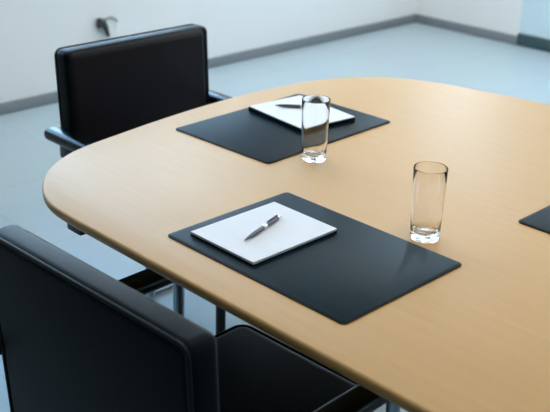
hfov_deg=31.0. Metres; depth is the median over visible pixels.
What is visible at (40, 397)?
backrest
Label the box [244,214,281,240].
ballpoint pen
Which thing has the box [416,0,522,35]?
wall
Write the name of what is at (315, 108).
tumbler
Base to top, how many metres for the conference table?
0.740 m
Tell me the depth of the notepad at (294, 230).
2.12 m
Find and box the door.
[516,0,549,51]
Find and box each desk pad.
[168,192,461,324]
[176,94,389,163]
[518,205,549,233]
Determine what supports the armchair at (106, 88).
on the floor
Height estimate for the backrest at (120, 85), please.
0.408 m
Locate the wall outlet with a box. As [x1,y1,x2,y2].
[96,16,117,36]
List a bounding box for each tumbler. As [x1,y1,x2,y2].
[301,95,330,162]
[410,161,447,242]
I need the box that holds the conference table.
[42,77,549,411]
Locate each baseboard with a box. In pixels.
[0,14,416,114]
[416,14,516,44]
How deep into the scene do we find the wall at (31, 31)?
5.68 m
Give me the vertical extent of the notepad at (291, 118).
0.014 m
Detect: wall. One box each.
[0,0,416,102]
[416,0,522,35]
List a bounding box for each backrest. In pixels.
[26,230,219,411]
[68,29,205,141]
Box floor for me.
[0,22,549,411]
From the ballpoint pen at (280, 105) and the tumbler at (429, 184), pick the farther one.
the ballpoint pen at (280, 105)
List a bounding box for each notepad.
[190,202,336,266]
[248,95,354,132]
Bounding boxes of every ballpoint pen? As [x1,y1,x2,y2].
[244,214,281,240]
[276,104,301,108]
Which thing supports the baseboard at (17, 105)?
attached to the wall at (31, 31)
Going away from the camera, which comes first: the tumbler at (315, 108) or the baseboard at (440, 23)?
the tumbler at (315, 108)
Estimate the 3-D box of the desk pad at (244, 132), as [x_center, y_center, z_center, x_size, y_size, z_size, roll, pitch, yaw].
[0.029,-0.230,2.821,0.368,0.004,0.512,22,31,39]
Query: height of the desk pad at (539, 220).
0.004 m
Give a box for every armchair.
[0,225,399,411]
[44,24,232,300]
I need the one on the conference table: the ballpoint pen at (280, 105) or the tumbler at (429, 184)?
the tumbler at (429, 184)
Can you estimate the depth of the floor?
5.94 m
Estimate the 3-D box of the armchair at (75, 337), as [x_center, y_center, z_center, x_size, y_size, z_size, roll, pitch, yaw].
[-0.139,0.437,2.062,0.704,0.851,0.622,22,31,39]

